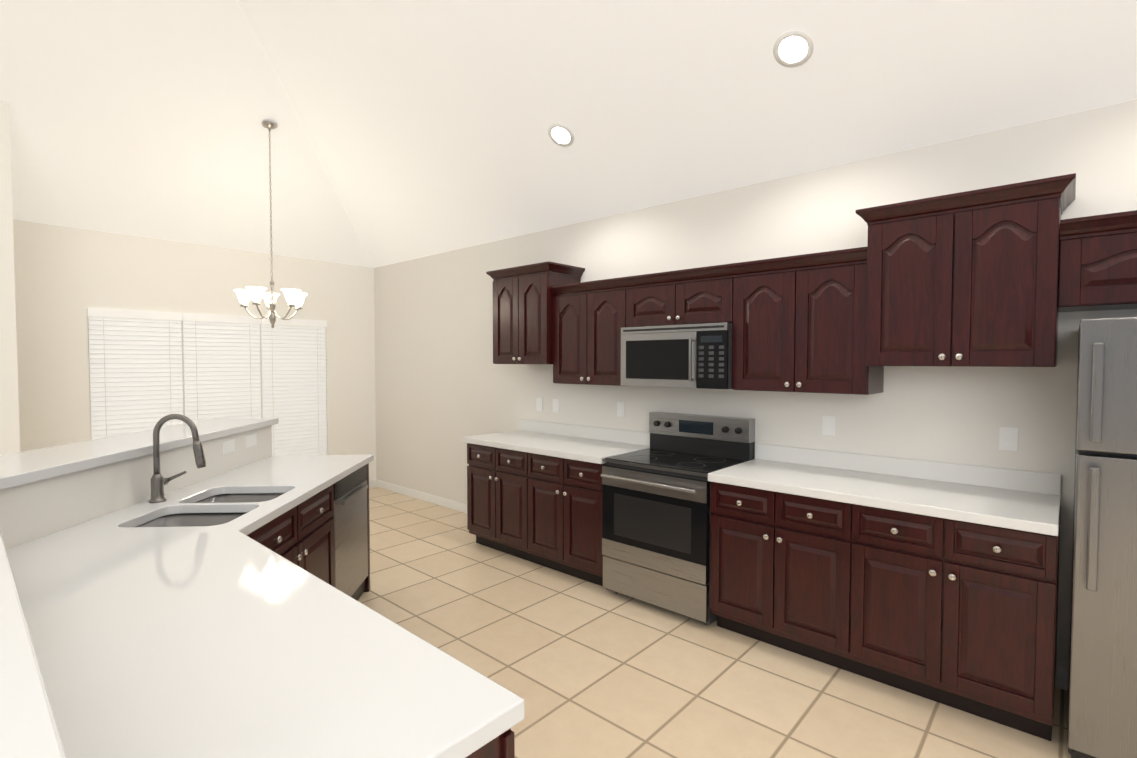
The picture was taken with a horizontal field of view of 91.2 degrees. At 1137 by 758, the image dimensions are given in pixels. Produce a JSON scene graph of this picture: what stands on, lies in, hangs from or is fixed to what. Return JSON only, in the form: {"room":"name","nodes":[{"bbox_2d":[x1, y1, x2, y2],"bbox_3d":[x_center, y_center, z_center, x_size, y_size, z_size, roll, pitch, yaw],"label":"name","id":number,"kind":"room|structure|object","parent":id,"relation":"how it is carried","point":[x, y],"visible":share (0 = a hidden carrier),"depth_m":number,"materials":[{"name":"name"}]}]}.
{"room":"kitchen","nodes":[
{"label":"kitchen","id":0,"kind":"room"},
{"bbox_2d":[0,101,19,455],"bbox_3d":[-4.206,-0.726,4.093,1.000,4.300,0.140,2,2,42],"label":"wall","id":1,"kind":"structure","parent":0,"point":[9,425],"depth_m":3.79,"materials":[{"name":"white paint"}]},
{"bbox_2d":[0,418,278,757],"bbox_3d":[-1.457,0.338,2.085,3.644,0.040,1.843,2,2,42],"label":"bar ledge","id":2,"kind":"structure","parent":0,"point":[30,727],"depth_m":2.05,"materials":[{"name":"white stone"}]},
{"bbox_2d":[13,220,375,479],"bbox_3d":[-5.658,-0.703,3.342,0.150,4.300,9.600,2,2,42],"label":"wall","id":3,"kind":"structure","parent":0,"point":[66,278],"depth_m":5.15,"materials":[{"name":"white paint"}]},
{"bbox_2d":[87,317,323,439],"bbox_3d":[-3.551,0.333,5.718,0.080,1.960,2.100,2,2,42],"label":"window","id":4,"kind":"structure","parent":3,"relation":"in","point":[182,341],"depth_m":5.43,"materials":[{"name":"white"}]},
{"bbox_2d":[87,308,326,455],"bbox_3d":[-3.497,0.330,5.669,0.057,1.949,2.096,2,2,42],"label":"window blinds","id":5,"kind":"object","parent":4,"relation":"attached to","point":[300,428],"visible":0.58,"depth_m":5.55,"materials":[{"name":"white plastic"}]},
{"bbox_2d":[369,479,375,487],"bbox_3d":[-2.588,1.297,6.685,0.016,0.090,0.580,2,2,42],"label":"baseboard","id":6,"kind":"structure","parent":3,"relation":"attached to","point":[372,483],"depth_m":6.87,"materials":[{"name":"white wood"}]},
{"bbox_2d":[0,0,1136,267],"bbox_3d":[-2.087,-1.950,0.079,9.770,1.600,9.600,2,2,42],"label":"ceiling","id":7,"kind":"structure","parent":0,"point":[404,130],"depth_m":3.72,"materials":[{"name":"white paint"}]},
{"bbox_2d":[234,121,306,327],"bbox_3d":[-2.484,-1.278,4.688,0.562,1.704,0.546,2,2,42],"label":"chandelier","id":8,"kind":"object","parent":7,"relation":"hanging from","point":[294,297],"visible":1,"depth_m":4.64,"materials":[{"name":"silver metal"}]},
{"bbox_2d":[548,124,573,146],"bbox_3d":[-0.052,-1.668,3.815,0.189,0.101,0.164,1,2,36],"label":"recessed light","id":9,"kind":"object","parent":7,"relation":"in","point":[561,135],"depth_m":3.81,"materials":[{"name":"white glass"}]},
{"bbox_2d":[773,30,813,66],"bbox_3d":[1.114,-1.635,2.764,0.189,0.101,0.164,1,2,36],"label":"recessed light","id":10,"kind":"object","parent":7,"relation":"in","point":[793,48],"depth_m":2.76,"materials":[{"name":"white glass"}]},
{"bbox_2d":[357,487,1070,757],"bbox_3d":[-2.038,1.595,0.282,9.820,0.100,9.800,2,2,42],"label":"floor","id":11,"kind":"structure","parent":0,"point":[583,668],"depth_m":2.77,"materials":[{"name":"tile"}]},
{"bbox_2d":[0,454,373,573],"bbox_3d":[-1.915,0.905,2.670,1.741,1.130,1.508,2,2,42],"label":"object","id":12,"kind":"structure","parent":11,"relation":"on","point":[44,524],"depth_m":2.42,"materials":[{"name":"white stone"}]},
{"bbox_2d":[148,414,205,502],"bbox_3d":[-1.779,0.355,2.526,0.206,0.397,0.188,2,2,42],"label":"faucet","id":13,"kind":"object","parent":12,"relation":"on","point":[158,482],"depth_m":2.51,"materials":[{"name":"silver metal"}]},
{"bbox_2d":[137,493,283,526],"bbox_3d":[-1.562,0.692,2.491,0.804,0.191,0.804,2,2,42],"label":"sink","id":14,"kind":"object","parent":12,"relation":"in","point":[185,517],"depth_m":2.48,"materials":[{"name":"silver metal"}]},
{"bbox_2d":[16,502,524,757],"bbox_3d":[-1.103,0.580,2.333,3.240,0.040,1.876,2,2,42],"label":"countertop","id":15,"kind":"structure","parent":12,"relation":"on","point":[257,641],"depth_m":1.19,"materials":[{"name":"white stone"}]},
{"bbox_2d":[331,464,367,599],"bbox_3d":[-1.601,0.998,3.423,0.798,0.855,0.798,2,2,42],"label":"dishwasher","id":16,"kind":"object","parent":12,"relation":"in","point":[350,492],"depth_m":3.41,"materials":[{"name":"grey metal"}]},
{"bbox_2d":[460,714,524,757],"bbox_3d":[-0.516,1.083,0.991,0.540,0.880,0.645,2,2,42],"label":"base cabinet","id":17,"kind":"object","parent":11,"relation":"on","point":[501,744],"depth_m":1.02,"materials":[{"name":"brown wood"}]},
{"bbox_2d":[467,443,530,561],"bbox_3d":[-0.354,0.969,4.658,0.794,0.874,0.618,2,2,42],"label":"base cabinet","id":18,"kind":"object","parent":11,"relation":"on","point":[498,480],"depth_m":4.42,"materials":[{"name":"brown wood"}]},
{"bbox_2d":[531,455,605,585],"bbox_3d":[0.148,0.984,4.204,0.794,0.874,0.618,2,2,42],"label":"base cabinet","id":19,"kind":"object","parent":11,"relation":"on","point":[534,491],"depth_m":3.94,"materials":[{"name":"brown wood"}]},
{"bbox_2d":[463,431,649,462],"bbox_3d":[-0.119,0.517,4.410,1.486,0.045,0.648,2,2,42],"label":"countertop","id":20,"kind":"structure","parent":19,"relation":"on","point":[533,442],"depth_m":4.25,"materials":[{"name":"white stone"}]},
{"bbox_2d":[601,412,754,624],"bbox_3d":[0.697,0.849,3.640,0.762,1.180,0.705,2,2,42],"label":"stove","id":21,"kind":"object","parent":11,"relation":"on","point":[656,504],"visible":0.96,"depth_m":3.48,"materials":[{"name":"grey metal"}]},
{"bbox_2d":[710,483,867,676],"bbox_3d":[1.314,1.017,3.153,0.806,0.874,0.618,2,2,42],"label":"base cabinet","id":22,"kind":"object","parent":11,"relation":"on","point":[788,572],"depth_m":2.89,"materials":[{"name":"brown wood"}]},
{"bbox_2d":[864,503,1060,740],"bbox_3d":[1.825,1.032,2.693,0.806,0.874,0.618,2,2,42],"label":"base cabinet","id":23,"kind":"object","parent":11,"relation":"on","point":[938,582],"depth_m":2.40,"materials":[{"name":"brown wood"}]},
{"bbox_2d":[708,459,1059,538],"bbox_3d":[1.559,0.565,2.897,1.494,0.045,0.648,2,2,42],"label":"countertop","id":24,"kind":"structure","parent":23,"relation":"on","point":[1032,512],"depth_m":2.69,"materials":[{"name":"white stone"}]},
{"bbox_2d":[1068,317,1136,757],"bbox_3d":[2.433,0.635,2.013,0.900,1.710,0.714,2,2,42],"label":"refrigerator","id":25,"kind":"object","parent":11,"relation":"on","point":[1102,703],"visible":1,"depth_m":2.02,"materials":[{"name":"grey metal"}]},
{"bbox_2d":[374,99,1136,689],"bbox_3d":[1.161,-0.716,3.756,9.820,4.300,0.150,2,2,42],"label":"wall","id":26,"kind":"structure","parent":0,"point":[444,385],"depth_m":3.52,"materials":[{"name":"white paint"}]},
{"bbox_2d":[376,479,466,512],"bbox_3d":[-1.429,1.318,6.049,2.590,0.090,0.012,2,2,42],"label":"baseboard","id":27,"kind":"structure","parent":26,"relation":"attached to","point":[462,507],"depth_m":6.21,"materials":[{"name":"white wood"}]},
{"bbox_2d":[490,261,581,364],"bbox_3d":[-0.275,-0.519,4.687,0.650,0.788,0.399,2,2,42],"label":"upper cabinet","id":28,"kind":"object","parent":26,"relation":"attached to","point":[523,296],"depth_m":4.49,"materials":[{"name":"brown wood"}]},
{"bbox_2d":[536,398,542,410],"bbox_3d":[-0.258,0.227,4.960,0.072,0.115,0.008,2,2,42],"label":"outlet","id":29,"kind":"object","parent":26,"relation":"attached to","point":[539,401],"depth_m":4.95,"materials":[{"name":"white plastic"}]},
{"bbox_2d":[553,399,558,412],"bbox_3d":[-0.110,0.231,4.826,0.072,0.115,0.008,2,2,42],"label":"outlet","id":30,"kind":"object","parent":26,"relation":"attached to","point":[555,401],"depth_m":4.82,"materials":[{"name":"white plastic"}]},
{"bbox_2d":[519,419,649,446],"bbox_3d":[0.092,0.437,4.641,1.486,0.100,0.020,2,2,42],"label":"backsplash","id":31,"kind":"structure","parent":26,"relation":"attached to","point":[616,436],"depth_m":4.57,"materials":[{"name":"white stone"}]},
{"bbox_2d":[553,277,625,385],"bbox_3d":[0.250,-0.340,4.259,0.706,0.758,0.339,2,2,42],"label":"upper cabinet","id":32,"kind":"object","parent":26,"relation":"attached to","point":[590,316],"depth_m":4.12,"materials":[{"name":"brown wood"}]},
{"bbox_2d":[617,402,624,416],"bbox_3d":[0.410,0.236,4.357,0.072,0.115,0.008,2,2,42],"label":"outlet","id":33,"kind":"object","parent":26,"relation":"attached to","point":[620,405],"depth_m":4.35,"materials":[{"name":"white plastic"}]},
{"bbox_2d":[626,263,733,326],"bbox_3d":[0.808,-0.529,3.750,0.796,0.348,0.339,2,2,42],"label":"upper cabinet","id":34,"kind":"object","parent":26,"relation":"attached to","point":[701,295],"depth_m":3.59,"materials":[{"name":"brown wood"}]},
{"bbox_2d":[621,322,732,388],"bbox_3d":[0.773,-0.150,3.723,0.788,0.400,0.443,2,2,42],"label":"microwave","id":35,"kind":"object","parent":34,"relation":"attached to","point":[690,356],"visible":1,"depth_m":3.54,"materials":[{"name":"grey metal"}]},
{"bbox_2d":[732,247,883,394],"bbox_3d":[1.379,-0.308,3.240,0.744,0.758,0.339,2,2,42],"label":"upper cabinet","id":36,"kind":"object","parent":26,"relation":"attached to","point":[797,327],"depth_m":3.09,"materials":[{"name":"brown wood"}]},
{"bbox_2d":[822,416,834,435],"bbox_3d":[1.553,0.278,3.327,0.072,0.115,0.008,2,2,42],"label":"outlet","id":37,"kind":"object","parent":26,"relation":"attached to","point":[828,422],"depth_m":3.32,"materials":[{"name":"white plastic"}]},
{"bbox_2d":[755,443,1061,494],"bbox_3d":[1.769,0.485,3.128,1.494,0.100,0.020,2,2,42],"label":"backsplash","id":38,"kind":"structure","parent":26,"relation":"attached to","point":[1046,483],"depth_m":3.00,"materials":[{"name":"white stone"}]},
{"bbox_2d":[862,175,1065,368],"bbox_3d":[1.907,-0.457,2.719,0.728,0.788,0.399,2,2,42],"label":"upper cabinet","id":39,"kind":"object","parent":26,"relation":"attached to","point":[1000,276],"depth_m":2.54,"materials":[{"name":"brown wood"}]},
{"bbox_2d":[999,427,1017,450],"bbox_3d":[2.180,0.296,2.761,0.072,0.115,0.008,2,2,42],"label":"outlet","id":40,"kind":"object","parent":26,"relation":"attached to","point":[1008,438],"depth_m":2.76,"materials":[{"name":"white plastic"}]},
{"bbox_2d":[1062,210,1136,311],"bbox_3d":[2.563,-0.482,2.167,0.980,0.363,0.339,2,2,42],"label":"upper cabinet","id":41,"kind":"object","parent":26,"relation":"attached to","point":[1099,252],"depth_m":2.29,"materials":[{"name":"brown wood"}]}
]}

